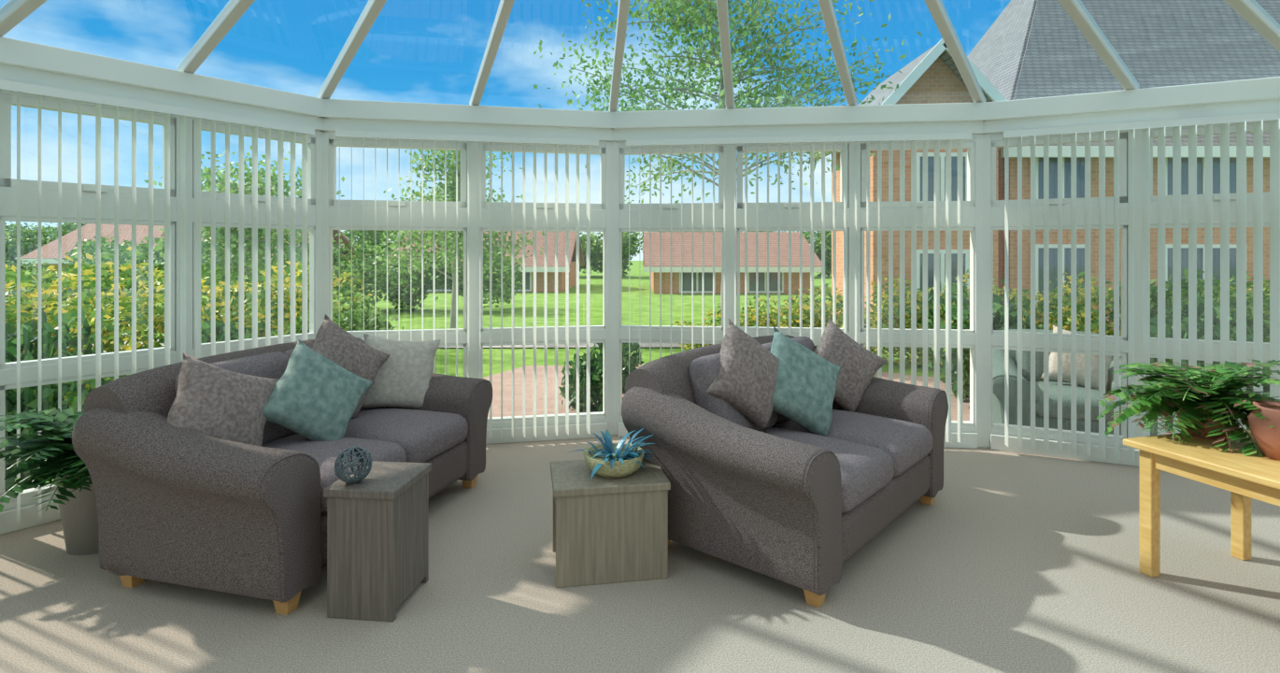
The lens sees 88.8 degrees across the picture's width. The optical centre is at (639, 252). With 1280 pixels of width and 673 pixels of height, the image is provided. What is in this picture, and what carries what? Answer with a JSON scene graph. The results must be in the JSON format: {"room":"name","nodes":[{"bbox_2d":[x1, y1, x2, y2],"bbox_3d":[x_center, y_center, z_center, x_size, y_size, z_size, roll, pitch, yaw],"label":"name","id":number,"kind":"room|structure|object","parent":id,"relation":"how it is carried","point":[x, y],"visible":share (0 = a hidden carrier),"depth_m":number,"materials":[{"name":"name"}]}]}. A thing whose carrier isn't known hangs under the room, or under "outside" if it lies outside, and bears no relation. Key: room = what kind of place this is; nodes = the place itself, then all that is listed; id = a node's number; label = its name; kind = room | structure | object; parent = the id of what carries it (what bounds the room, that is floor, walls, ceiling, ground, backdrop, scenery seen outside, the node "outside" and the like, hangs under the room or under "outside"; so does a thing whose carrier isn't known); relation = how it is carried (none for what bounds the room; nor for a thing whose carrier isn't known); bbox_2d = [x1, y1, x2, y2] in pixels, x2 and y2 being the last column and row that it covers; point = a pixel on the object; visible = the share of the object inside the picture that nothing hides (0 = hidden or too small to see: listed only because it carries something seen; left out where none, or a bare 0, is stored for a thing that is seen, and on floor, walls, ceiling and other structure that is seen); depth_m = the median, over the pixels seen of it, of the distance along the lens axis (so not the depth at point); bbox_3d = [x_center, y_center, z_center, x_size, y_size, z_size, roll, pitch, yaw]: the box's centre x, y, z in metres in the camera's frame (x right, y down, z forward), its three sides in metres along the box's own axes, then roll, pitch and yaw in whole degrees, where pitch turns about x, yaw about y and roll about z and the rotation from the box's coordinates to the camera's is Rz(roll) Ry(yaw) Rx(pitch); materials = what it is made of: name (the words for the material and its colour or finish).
{"room":"sunroom","nodes":[
{"label":"sunroom","id":0,"kind":"room"},
{"bbox_2d":[53,472,98,554],"bbox_3d":[-2.450,1.130,2.960,0.320,0.380,0.320,0,0,0],"label":"pot","id":1,"kind":"object","parent":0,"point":[78,515],"depth_m":2.84,"materials":[{"name":"grey ceramic"}]},
{"bbox_2d":[0,36,324,511],"bbox_3d":[-3.069,0.160,3.062,0.220,2.320,3.310,0,0,36],"label":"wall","id":2,"kind":"structure","parent":0,"point":[24,62],"depth_m":3.55,"materials":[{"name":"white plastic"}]},
{"bbox_2d":[0,498,60,534],"bbox_3d":[-3.025,1.270,3.029,0.024,0.100,3.100,0,0,36],"label":"baseboard","id":3,"kind":"structure","parent":2,"relation":"attached to","point":[29,514],"depth_m":3.13,"materials":[{"name":"white plastic"}]},
{"bbox_2d":[0,93,174,502],"bbox_3d":[-2.822,0.215,3.378,0.082,1.930,0.710,0,0,36],"label":"frame","id":4,"kind":"object","parent":2,"relation":"attached to","point":[7,101],"visible":0.63,"depth_m":3.24,"materials":[{"name":"white plastic"}]},
{"bbox_2d":[0,79,314,524],"bbox_3d":[-2.964,0.239,2.985,0.074,2.062,2.960,0,0,36],"label":"vertical blind","id":5,"kind":"object","parent":2,"relation":"attached to","point":[99,100],"visible":0.73,"depth_m":3.54,"materials":[{"name":"white fabric"}]},
{"bbox_2d":[192,120,315,348],"bbox_3d":[-2.348,0.215,4.022,0.082,1.930,0.710,0,0,36],"label":"frame","id":6,"kind":"object","parent":2,"relation":"attached to","point":[205,126],"visible":0.41,"depth_m":4.08,"materials":[{"name":"white plastic"}]},
{"bbox_2d":[318,99,612,435],"bbox_3d":[-1.160,0.160,4.550,2.071,2.320,0.220,0,0,-12],"label":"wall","id":7,"kind":"structure","parent":0,"point":[338,114],"depth_m":4.51,"materials":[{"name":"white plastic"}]},
{"bbox_2d":[328,139,467,377],"bbox_3d":[-1.638,0.215,4.439,0.890,1.930,0.082,0,0,-12],"label":"frame","id":8,"kind":"object","parent":7,"relation":"attached to","point":[333,143],"visible":0.58,"depth_m":4.42,"materials":[{"name":"white plastic"}]},
{"bbox_2d":[334,129,598,440],"bbox_3d":[-1.133,0.239,4.423,1.721,2.062,0.073,0,0,-12],"label":"vertical blind","id":9,"kind":"object","parent":7,"relation":"attached to","point":[343,134],"visible":0.81,"depth_m":4.52,"materials":[{"name":"white fabric"}]},
{"bbox_2d":[480,143,605,422],"bbox_3d":[-0.678,0.215,4.639,0.891,1.930,0.082,0,0,-12],"label":"frame","id":10,"kind":"object","parent":7,"relation":"attached to","point":[484,148],"visible":0.61,"depth_m":4.61,"materials":[{"name":"white plastic"}]},
{"bbox_2d":[485,422,607,443],"bbox_3d":[-1.149,1.270,4.496,1.861,0.100,0.024,0,0,-12],"label":"baseboard","id":11,"kind":"structure","parent":7,"relation":"attached to","point":[595,428],"depth_m":4.58,"materials":[{"name":"white plastic"}]},
{"bbox_2d":[583,442,644,478],"bbox_3d":[-0.110,0.887,2.770,0.260,0.085,0.260,0,0,0],"label":"bowl","id":12,"kind":"object","parent":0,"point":[632,462],"depth_m":2.70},
{"bbox_2d":[0,435,1279,672],"bbox_3d":[0.308,1.320,1.575,8.650,0.001,6.350,0,0,0],"label":"floor","id":13,"kind":"structure","parent":0,"point":[1020,562],"depth_m":2.48,"materials":[{"name":"beige carpet"}]},
{"bbox_2d":[0,406,98,554],"bbox_3d":[-2.439,1.002,2.932,0.929,0.636,0.852,0,0,-20],"label":"potted fern","id":14,"kind":"object","parent":13,"relation":"on","point":[53,452],"visible":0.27,"depth_m":2.78,"materials":[{"name":"green plant"}]},
{"bbox_2d":[71,337,492,614],"bbox_3d":[-1.530,0.897,3.156,0.985,0.845,1.674,0,0,15],"label":"sofa","id":15,"kind":"object","parent":13,"relation":"on","point":[185,506],"visible":0.7,"depth_m":2.46,"materials":[{"name":"grey fabric"}]},
{"bbox_2d":[166,351,296,446],"bbox_3d":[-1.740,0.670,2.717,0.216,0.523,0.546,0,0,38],"label":"throw cushion","id":16,"kind":"object","parent":15,"relation":"on","point":[212,400],"visible":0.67,"depth_m":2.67,"materials":[{"name":"fabric"}]},
{"bbox_2d":[262,338,373,440],"bbox_3d":[-1.491,0.670,3.023,0.558,0.534,0.251,0,0,-37],"label":"throw cushion","id":17,"kind":"object","parent":15,"relation":"on","point":[316,398],"visible":0.95,"depth_m":2.96,"materials":[{"name":"green fabric"}]},
{"bbox_2d":[284,337,365,410],"bbox_3d":[-1.641,0.681,3.471,0.160,0.410,0.538,-13,-3,15],"label":"cushion","id":18,"kind":"object","parent":15,"relation":"on","point":[289,350],"depth_m":3.33,"materials":[{"name":"teal fabric"}]},
{"bbox_2d":[261,433,405,513],"bbox_3d":[-1.454,0.935,2.851,0.680,0.190,0.542,0,0,15],"label":"seat cushion","id":19,"kind":"object","parent":15,"relation":"on","point":[325,452],"depth_m":2.86,"materials":[{"name":"grey fabric"}]},
{"bbox_2d":[311,313,389,418],"bbox_3d":[-1.544,0.600,3.368,0.205,0.565,0.583,0,0,43],"label":"throw cushion","id":20,"kind":"object","parent":15,"relation":"on","point":[333,342],"visible":0.48,"depth_m":3.36,"materials":[{"name":"fabric"}]},
{"bbox_2d":[360,333,440,409],"bbox_3d":[-1.359,0.680,3.671,0.475,0.456,0.194,0,0,-24],"label":"throw cushion","id":21,"kind":"object","parent":15,"relation":"on","point":[403,379],"visible":0.77,"depth_m":3.62,"materials":[{"name":"fabric"}]},
{"bbox_2d":[344,407,467,462],"bbox_3d":[-1.311,0.935,3.383,0.680,0.190,0.542,0,0,15],"label":"seat cushion","id":22,"kind":"object","parent":15,"relation":"on","point":[426,434],"depth_m":3.27,"materials":[{"name":"grey fabric"}]},
{"bbox_2d":[323,460,431,621],"bbox_3d":[-0.990,1.085,2.496,0.270,0.470,0.320,0,0,6],"label":"side table","id":23,"kind":"object","parent":13,"relation":"on","point":[377,524],"visible":0.94,"depth_m":2.35,"materials":[{"name":"grey wood"}]},
{"bbox_2d":[334,445,372,483],"bbox_3d":[-1.060,0.785,2.420,0.130,0.130,0.129,0,0,-14],"label":"decorative ball","id":24,"kind":"object","parent":23,"relation":"on","point":[359,475],"visible":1,"depth_m":2.39,"materials":[{"name":"grey wicker"}]},
{"bbox_2d":[550,459,670,587],"bbox_3d":[-0.138,1.125,2.776,0.470,0.390,0.360,0,0,-10],"label":"side table","id":25,"kind":"object","parent":13,"relation":"on","point":[604,530],"visible":0.89,"depth_m":2.61,"materials":[{"name":"beige wood"}]},
{"bbox_2d":[566,427,656,479],"bbox_3d":[-0.097,0.843,2.788,0.370,0.175,0.386,0,0,-27],"label":"potted succulent","id":26,"kind":"object","parent":25,"relation":"on","point":[608,459],"visible":0.99,"depth_m":2.72,"materials":[{"name":"blue plant"}]},
{"bbox_2d":[621,334,948,607],"bbox_3d":[0.775,0.897,3.226,0.985,0.845,1.654,0,0,41],"label":"sofa","id":27,"kind":"object","parent":13,"relation":"on","point":[789,503],"visible":0.75,"depth_m":2.70,"materials":[{"name":"grey fabric"}]},
{"bbox_2d":[688,353,777,430],"bbox_3d":[0.456,0.681,3.146,0.160,0.410,0.528,-17,-11,40],"label":"cushion","id":28,"kind":"object","parent":27,"relation":"on","point":[704,368],"depth_m":2.96,"materials":[{"name":"grey fabric"}]},
{"bbox_2d":[706,318,778,432],"bbox_3d":[0.503,0.580,3.079,0.549,0.535,0.200,0,0,-29],"label":"throw cushion","id":29,"kind":"object","parent":27,"relation":"on","point":[746,379],"visible":0.91,"depth_m":3.00,"materials":[{"name":"fabric"}]},
{"bbox_2d":[761,336,815,423],"bbox_3d":[0.810,0.681,3.554,0.160,0.410,0.528,-17,-11,40],"label":"cushion","id":30,"kind":"object","parent":27,"relation":"on","point":[805,341],"depth_m":3.60,"materials":[{"name":"teal fabric"}]},
{"bbox_2d":[769,326,840,436],"bbox_3d":[0.791,0.650,3.227,0.582,0.554,0.245,0,0,-15],"label":"throw cushion","id":31,"kind":"object","parent":27,"relation":"on","point":[805,386],"visible":0.84,"depth_m":3.15,"materials":[{"name":"green fabric"}]},
{"bbox_2d":[759,426,894,512],"bbox_3d":[0.713,0.935,2.922,0.680,0.190,0.532,0,0,41],"label":"seat cushion","id":32,"kind":"object","parent":27,"relation":"on","point":[867,471],"depth_m":2.75,"materials":[{"name":"grey fabric"}]},
{"bbox_2d":[813,318,887,412],"bbox_3d":[1.117,0.640,3.633,0.553,0.538,0.201,0,0,1],"label":"throw cushion","id":33,"kind":"object","parent":27,"relation":"on","point":[859,365],"visible":0.72,"depth_m":3.58,"materials":[{"name":"fabric"}]},
{"bbox_2d":[771,409,932,476],"bbox_3d":[1.068,0.935,3.330,0.680,0.190,0.532,0,0,41],"label":"seat cushion","id":34,"kind":"object","parent":27,"relation":"on","point":[905,434],"depth_m":3.18,"materials":[{"name":"grey fabric"}]},
{"bbox_2d":[1123,428,1279,577],"bbox_3d":[2.464,1.048,2.343,0.660,0.545,0.990,0,0,-16],"label":"table","id":35,"kind":"object","parent":13,"relation":"on","point":[1246,477],"visible":0.8,"depth_m":2.63,"materials":[{"name":"yellow wood"}]},
{"bbox_2d":[1095,359,1279,456],"bbox_3d":[2.394,0.647,2.779,0.719,0.423,0.750,0,0,-28],"label":"potted houseplant","id":36,"kind":"object","parent":35,"relation":"on","point":[1209,404],"visible":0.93,"depth_m":2.72,"materials":[{"name":"green plant"}]},
{"bbox_2d":[1247,400,1279,460],"bbox_3d":[2.440,0.677,2.460,0.230,0.195,0.230,0,0,0],"label":"clay pot","id":37,"kind":"object","parent":35,"relation":"on","point":[1267,439],"visible":0.98,"depth_m":2.45,"materials":[{"name":"brown ceramic"}]},
{"bbox_2d":[611,101,985,447],"bbox_3d":[1.065,0.160,4.605,2.657,2.320,0.220,0,0,7],"label":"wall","id":38,"kind":"structure","parent":0,"point":[945,117],"depth_m":4.53,"materials":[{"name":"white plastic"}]},
{"bbox_2d":[619,146,723,415],"bbox_3d":[0.221,0.215,4.691,0.760,1.930,0.082,0,0,7],"label":"frame","id":39,"kind":"object","parent":38,"relation":"attached to","point":[686,149],"visible":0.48,"depth_m":4.68,"materials":[{"name":"white plastic"}]},
{"bbox_2d":[737,143,848,345],"bbox_3d":[1.065,0.215,4.594,0.760,1.930,0.082,0,0,7],"label":"frame","id":40,"kind":"object","parent":38,"relation":"attached to","point":[839,147],"visible":0.44,"depth_m":4.59,"materials":[{"name":"white plastic"}]},
{"bbox_2d":[617,422,977,448],"bbox_3d":[1.059,1.270,4.550,2.447,0.100,0.024,0,0,7],"label":"baseboard","id":41,"kind":"structure","parent":38,"relation":"attached to","point":[970,439],"depth_m":4.41,"materials":[{"name":"white plastic"}]},
{"bbox_2d":[625,132,971,444],"bbox_3d":[1.050,0.239,4.476,2.307,2.062,0.071,0,0,7],"label":"vertical blind","id":42,"kind":"object","parent":38,"relation":"attached to","point":[936,137],"visible":0.75,"depth_m":4.43,"materials":[{"name":"white fabric"}]},
{"bbox_2d":[860,142,974,426],"bbox_3d":[1.908,0.215,4.497,0.757,1.930,0.082,0,0,7],"label":"frame","id":43,"kind":"object","parent":38,"relation":"attached to","point":[969,146],"visible":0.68,"depth_m":4.48,"materials":[{"name":"white plastic"}]},
{"bbox_2d":[813,43,992,162],"bbox_3d":[5.200,-2.789,12.750,2.988,1.663,3.200,0,0,0],"label":"roof","id":44,"kind":"structure","parent":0,"point":[898,78],"depth_m":11.90,"materials":[{"name":"tile"}]},
{"bbox_2d":[967,0,1279,152],"bbox_3d":[13.450,-4.380,15.350,13.903,5.069,7.098,0,0,0],"label":"roof","id":45,"kind":"structure","parent":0,"point":[1033,49],"depth_m":13.49,"materials":[{"name":"tile"}]},
{"bbox_2d":[982,76,1279,449],"bbox_3d":[3.482,0.160,3.913,2.660,2.320,0.220,0,0,25],"label":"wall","id":46,"kind":"structure","parent":0,"point":[1254,95],"depth_m":4.07,"materials":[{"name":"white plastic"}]},
{"bbox_2d":[991,132,1126,440],"bbox_3d":[2.709,0.215,4.268,0.760,1.930,0.082,0,0,25],"label":"frame","id":47,"kind":"object","parent":46,"relation":"attached to","point":[1122,135],"visible":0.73,"depth_m":4.21,"materials":[{"name":"white plastic"}]},
{"bbox_2d":[990,433,1139,466],"bbox_3d":[3.458,1.270,3.863,2.449,0.100,0.024,0,0,25],"label":"baseboard","id":48,"kind":"structure","parent":46,"relation":"attached to","point":[997,441],"depth_m":4.20,"materials":[{"name":"white plastic"}]},
{"bbox_2d":[1002,112,1279,461],"bbox_3d":[3.425,0.239,3.796,2.309,2.062,0.079,0,0,25],"label":"vertical blind","id":49,"kind":"object","parent":46,"relation":"attached to","point":[1241,120],"visible":0.84,"depth_m":3.96,"materials":[{"name":"white fabric"}]},
{"bbox_2d":[1150,123,1269,364],"bbox_3d":[3.477,0.215,3.903,0.760,1.930,0.082,0,0,25],"label":"frame","id":50,"kind":"object","parent":46,"relation":"attached to","point":[1266,126],"visible":0.17,"depth_m":3.94,"materials":[{"name":"white plastic"}]},
{"bbox_3d":[0.308,-1.470,1.575,8.651,0.920,6.350,0,0,0],"label":"glass roof","id":51,"kind":"structure","parent":0,"visible":0},
{"bbox_2d":[0,0,1279,111],"bbox_3d":[0.310,-1.484,1.566,8.669,1.013,6.387,0,0,0],"label":"rafters","id":52,"kind":"object","parent":51,"relation":"attached to","point":[13,12],"visible":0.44,"depth_m":3.63,"materials":[{"name":"grey plastic"}]},
{"label":"outside","id":53,"kind":"structure","parent":0,"visible":0},
{"bbox_2d":[14,260,1154,483],"bbox_3d":[0.000,1.570,40.000,180.000,0.100,160.000,0,0,0],"label":"lawn","id":54,"kind":"structure","parent":53,"point":[639,279],"depth_m":16.25,"materials":[{"name":"green plant"}]},
{"bbox_2d":[5,264,55,354],"bbox_3d":[-6.452,0.809,5.256,2.204,1.475,2.295,0,0,12],"label":"shrub","id":55,"kind":"object","parent":54,"relation":"on","point":[10,275],"visible":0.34,"depth_m":5.88,"materials":[{"name":"yellow plant"}]},
{"bbox_2d":[5,221,56,273],"bbox_3d":[-39.322,-0.294,41.190,4.466,3.736,5.336,0,0,7],"label":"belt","id":56,"kind":"object","parent":54,"relation":"on","point":[28,244],"visible":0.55,"depth_m":41.14,"materials":[{"name":"green plant"}]},
{"bbox_2d":[5,255,76,300],"bbox_3d":[-16.061,0.814,16.590,2.310,1.497,2.986,0,0,13],"label":"hedge","id":57,"kind":"object","parent":54,"relation":"on","point":[25,265],"visible":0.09,"depth_m":16.93,"materials":[{"name":"green plant"}]},
{"bbox_2d":[5,307,113,493],"bbox_3d":[-3.873,0.957,3.978,0.846,1.243,0.976,0,0,18],"label":"shrub","id":58,"kind":"object","parent":54,"relation":"on","point":[29,401],"visible":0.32,"depth_m":4.06,"materials":[{"name":"green plant"}]},
{"bbox_2d":[43,222,86,243],"bbox_3d":[-33.784,-0.627,39.980,5.568,3.897,3.955,0,0,31],"label":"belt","id":59,"kind":"object","parent":54,"relation":"on","point":[69,227],"visible":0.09,"depth_m":38.76,"materials":[{"name":"green plant"}]},
{"bbox_2d":[5,243,164,349],"bbox_3d":[-7.243,0.724,7.274,2.755,1.652,2.869,0,0,9],"label":"shrub","id":60,"kind":"object","parent":54,"relation":"on","point":[86,270],"visible":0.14,"depth_m":7.77,"materials":[{"name":"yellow plant"}]},
{"bbox_2d":[5,264,231,410],"bbox_3d":[-5.472,0.837,6.417,2.295,1.416,2.204,0,0,-15],"label":"shrub","id":61,"kind":"object","parent":54,"relation":"on","point":[87,302],"visible":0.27,"depth_m":6.60,"materials":[{"name":"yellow plant"}]},
{"bbox_2d":[61,233,201,305],"bbox_3d":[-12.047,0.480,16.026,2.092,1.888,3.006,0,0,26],"label":"hedge","id":62,"kind":"object","parent":54,"relation":"on","point":[145,250],"visible":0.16,"depth_m":15.48,"materials":[{"name":"green plant"}]},
{"bbox_2d":[121,316,252,377],"bbox_3d":[-3.414,1.020,4.968,0.976,1.105,0.846,0,0,2],"label":"shrub","id":63,"kind":"object","parent":54,"relation":"on","point":[206,337],"visible":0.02,"depth_m":5.00,"materials":[{"name":"green plant"}]},
{"bbox_2d":[20,223,362,290],"bbox_3d":[-19.000,0.090,28.983,10.700,2.849,6.785,0,0,0],"label":"bungalow","id":64,"kind":"object","parent":54,"relation":"on","point":[49,250],"visible":0.02,"depth_m":27.51,"materials":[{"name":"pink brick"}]},
{"bbox_2d":[108,145,344,308],"bbox_3d":[-6.449,-0.128,10.584,3.016,3.306,3.300,0,0,-29],"label":"birch tree","id":65,"kind":"object","parent":54,"relation":"on","point":[206,260],"visible":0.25,"depth_m":10.13,"materials":[{"name":"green plant"}]},
{"bbox_2d":[200,240,301,309],"bbox_3d":[-9.786,0.560,16.311,2.859,1.977,2.393,0,0,-16],"label":"hedge","id":66,"kind":"object","parent":54,"relation":"on","point":[263,258],"visible":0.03,"depth_m":15.91,"materials":[{"name":"green plant"}]},
{"bbox_2d":[156,257,373,343],"bbox_3d":[-4.577,0.809,8.070,2.204,1.475,2.295,0,0,-10],"label":"shrub","id":67,"kind":"object","parent":54,"relation":"on","point":[248,286],"visible":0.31,"depth_m":7.71,"materials":[{"name":"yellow plant"}]},
{"bbox_2d":[270,285,403,336],"bbox_3d":[-3.355,0.963,7.205,1.386,1.181,1.792,0,0,-31],"label":"shrub","id":68,"kind":"object","parent":54,"relation":"on","point":[358,317],"visible":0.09,"depth_m":6.90,"materials":[{"name":"green plant"}]},
{"bbox_2d":[295,237,396,304],"bbox_3d":[-7.937,0.506,16.967,2.092,1.841,3.006,0,0,30],"label":"hedge","id":69,"kind":"object","parent":54,"relation":"on","point":[335,255],"visible":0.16,"depth_m":17.10,"materials":[{"name":"green plant"}]},
{"bbox_2d":[343,229,404,274],"bbox_3d":[-16.299,-0.503,41.401,4.466,4.166,5.336,0,0,-22],"label":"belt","id":70,"kind":"object","parent":54,"relation":"on","point":[369,234],"visible":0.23,"depth_m":40.53,"materials":[{"name":"green plant"}]},
{"bbox_2d":[92,338,689,348],"bbox_3d":[-13.500,1.500,10.650,33.000,0.001,1.500,0,0,0],"label":"garden path","id":71,"kind":"structure","parent":54,"relation":"on","point":[581,345],"depth_m":10.55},
{"bbox_2d":[336,244,452,311],"bbox_3d":[-6.174,0.677,16.781,2.859,1.736,2.393,0,0,-3],"label":"shrub","id":72,"kind":"object","parent":54,"relation":"on","point":[405,277],"visible":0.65,"depth_m":16.57,"materials":[{"name":"green plant"}]},
{"bbox_2d":[364,148,553,328],"bbox_3d":[-3.558,-0.488,12.527,3.469,4.025,3.147,0,0,-42],"label":"birch tree","id":73,"kind":"object","parent":54,"relation":"on","point":[451,177],"visible":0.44,"depth_m":12.28,"materials":[{"name":"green plant"}]},
{"bbox_2d":[442,242,526,307],"bbox_3d":[-4.089,0.564,17.061,2.092,1.736,3.006,0,0,-4],"label":"tree","id":74,"kind":"object","parent":54,"relation":"on","point":[506,273],"visible":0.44,"depth_m":16.59,"materials":[{"name":"green plant"}]},
{"bbox_2d":[387,230,584,291],"bbox_3d":[-6.250,0.240,27.983,7.200,2.549,6.785,0,0,0],"label":"bungalow","id":75,"kind":"object","parent":54,"relation":"on","point":[540,239],"visible":0.21,"depth_m":25.64,"materials":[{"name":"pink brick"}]},
{"bbox_2d":[579,231,602,271],"bbox_3d":[-4.143,-0.019,40.751,4.313,3.261,5.574,0,0,-8],"label":"tree","id":76,"kind":"object","parent":54,"relation":"on","point":[583,245],"visible":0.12,"depth_m":39.09,"materials":[{"name":"green plant"}]},
{"bbox_2d":[558,342,644,412],"bbox_3d":[-0.371,1.132,6.280,0.819,0.856,0.711,0,0,25],"label":"shrub","id":77,"kind":"object","parent":54,"relation":"on","point":[596,363],"visible":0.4,"depth_m":6.15,"materials":[{"name":"green plant"}]},
{"bbox_2d":[579,231,643,277],"bbox_3d":[-2.044,-0.092,39.702,4.466,3.320,5.336,0,0,-16],"label":"tree","id":78,"kind":"object","parent":54,"relation":"on","point":[633,239],"visible":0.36,"depth_m":38.90,"materials":[{"name":"green plant"}]},
{"bbox_2d":[671,319,737,350],"bbox_3d":[0.934,1.236,9.485,1.148,0.590,1.102,0,0,-4],"label":"shrub","id":79,"kind":"object","parent":54,"relation":"on","point":[685,321],"visible":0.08,"depth_m":9.30,"materials":[{"name":"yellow plant"}]},
{"bbox_2d":[533,0,922,326],"bbox_3d":[1.080,-1.691,9.295,5.268,6.426,4.890,0,0,19],"label":"birch tree","id":80,"kind":"object","parent":54,"relation":"on","point":[693,17],"visible":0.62,"depth_m":9.05,"materials":[{"name":"green plant"}]},
{"bbox_2d":[642,231,821,293],"bbox_3d":[3.400,0.340,26.981,6.500,2.351,6.782,0,0,0],"label":"bungalow","id":81,"kind":"object","parent":54,"relation":"on","point":[655,235],"visible":0.76,"depth_m":24.00,"materials":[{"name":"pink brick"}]},
{"bbox_2d":[700,293,799,345],"bbox_3d":[1.695,1.057,9.005,1.702,0.971,1.053,0,0,-21],"label":"shrub","id":82,"kind":"object","parent":54,"relation":"on","point":[762,317],"visible":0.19,"depth_m":8.96,"materials":[{"name":"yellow plant"}]},
{"bbox_2d":[791,230,831,277],"bbox_3d":[11.102,-0.493,39.600,4.466,4.146,5.336,0,0,5],"label":"tree","id":83,"kind":"object","parent":54,"relation":"on","point":[828,240],"visible":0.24,"depth_m":38.58,"materials":[{"name":"green plant"}]},
{"bbox_2d":[483,364,1172,434],"bbox_3d":[0.750,1.490,4.900,11.500,0.001,7.800,0,0,0],"label":"patio","id":84,"kind":"structure","parent":54,"relation":"on","point":[529,369],"depth_m":6.98,"materials":[{"name":"brick"}]},
{"bbox_2d":[993,328,1157,435],"bbox_3d":[3.282,1.067,5.097,1.134,0.845,0.985,0,0,20],"label":"armchair","id":85,"kind":"object","parent":84,"relation":"on","point":[998,354],"visible":0.29,"depth_m":4.79,"materials":[{"name":"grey fabric"}]},
{"bbox_2d":[1015,330,1084,382],"bbox_3d":[3.346,0.851,5.274,0.548,0.410,0.160,0,-13,20],"label":"cushion","id":86,"kind":"object","parent":85,"relation":"on","point":[1026,354],"depth_m":5.25,"materials":[{"name":"fabric"}]},
{"bbox_2d":[1027,381,1121,421],"bbox_3d":[3.230,1.105,4.953,0.552,0.190,0.680,0,0,20],"label":"seat cushion","id":87,"kind":"object","parent":85,"relation":"on","point":[1039,385],"depth_m":4.70,"materials":[{"name":"grey fabric"}]},
{"bbox_2d":[1040,325,1111,393],"bbox_3d":[3.368,0.820,5.011,0.528,0.500,0.216,0,0,24],"label":"throw cushion","id":88,"kind":"object","parent":85,"relation":"on","point":[1053,357],"visible":0.38,"depth_m":4.94,"materials":[{"name":"fabric"}]},
{"bbox_2d":[774,282,887,352],"bbox_3d":[2.284,0.970,8.640,1.184,1.154,1.915,0,0,-12],"label":"shrub","id":89,"kind":"object","parent":54,"relation":"on","point":[784,317],"visible":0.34,"depth_m":8.43,"materials":[{"name":"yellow plant"}]},
{"bbox_2d":[824,274,969,367],"bbox_3d":[3.602,0.912,8.937,2.128,1.275,1.316,0,0,33],"label":"shrub","id":90,"kind":"object","parent":54,"relation":"on","point":[896,298],"visible":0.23,"depth_m":8.75,"materials":[{"name":"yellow plant"}]},
{"bbox_2d":[831,56,997,327],"bbox_3d":[5.200,-0.993,12.750,2.200,5.015,2.500,0,0,0],"label":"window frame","id":91,"kind":"structure","parent":54,"relation":"on","point":[938,84],"depth_m":11.50,"materials":[{"name":"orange brick"}]},
{"bbox_2d":[920,156,965,320],"bbox_3d":[5.300,-0.230,11.480,0.800,2.900,0.020,0,0,0],"label":"glazing","id":92,"kind":"object","parent":91,"relation":"attached to","point":[931,159],"visible":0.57,"depth_m":11.47,"materials":[{"name":"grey glass"}]},
{"bbox_2d":[881,38,1006,294],"bbox_3d":[5.200,-1.172,11.318,3.018,4.924,0.425,0,0,0],"label":"trim","id":93,"kind":"structure","parent":91,"relation":"attached to","point":[987,87],"depth_m":11.11,"materials":[{"name":"white paint"}]},
{"bbox_2d":[906,269,1030,367],"bbox_3d":[4.333,0.883,8.834,2.128,1.336,1.316,0,0,-39],"label":"shrub","id":94,"kind":"object","parent":54,"relation":"on","point":[966,276],"visible":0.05,"depth_m":8.72,"materials":[{"name":"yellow plant"}]},
{"bbox_2d":[916,280,1036,408],"bbox_3d":[3.392,0.926,6.441,1.171,1.312,1.015,0,0,-33],"label":"shrub","id":95,"kind":"object","parent":54,"relation":"on","point":[999,320],"visible":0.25,"depth_m":6.29,"materials":[{"name":"green plant"}]},
{"bbox_2d":[1000,271,1121,335],"bbox_3d":[5.335,0.883,8.235,2.128,1.336,1.316,0,0,-38],"label":"shrub","id":96,"kind":"object","parent":54,"relation":"on","point":[1080,298],"visible":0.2,"depth_m":7.98,"materials":[{"name":"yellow plant"}]},
{"bbox_2d":[997,151,1269,333],"bbox_3d":[13.450,-0.432,15.350,13.100,3.895,6.300,0,0,0],"label":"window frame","id":97,"kind":"structure","parent":54,"relation":"on","point":[1013,162],"depth_m":12.20,"materials":[{"name":"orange brick"}]},
{"bbox_2d":[1000,145,1269,313],"bbox_3d":[13.450,-0.365,12.010,13.800,3.110,0.440,0,0,0],"label":"trim","id":98,"kind":"structure","parent":97,"relation":"attached to","point":[1026,149],"depth_m":11.79,"materials":[{"name":"white paint"}]},
{"bbox_2d":[1038,157,1236,311],"bbox_3d":[9.300,-0.330,12.180,3.800,2.900,0.020,0,0,0],"label":"window","id":99,"kind":"structure","parent":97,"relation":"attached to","point":[1053,162],"depth_m":12.17,"materials":[{"name":"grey glass"}]},
{"bbox_2d":[1105,268,1269,342],"bbox_3d":[6.530,0.853,7.412,2.096,1.373,1.755,0,0,30],"label":"shrub","id":100,"kind":"object","parent":54,"relation":"on","point":[1184,284],"visible":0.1,"depth_m":7.19,"materials":[{"name":"green plant"}]},
{"bbox_2d":[1150,291,1269,431],"bbox_3d":[4.738,0.957,5.298,0.931,1.243,1.073,0,0,-18],"label":"shrub","id":101,"kind":"object","parent":54,"relation":"on","point":[1185,308],"visible":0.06,"depth_m":5.39,"materials":[{"name":"green plant"}]},
{"bbox_2d":[1214,270,1269,341],"bbox_3d":[7.432,0.825,7.208,1.448,1.457,2.341,0,0,-21],"label":"shrub","id":102,"kind":"object","parent":54,"relation":"on","point":[1247,277],"visible":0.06,"depth_m":7.72,"materials":[{"name":"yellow plant"}]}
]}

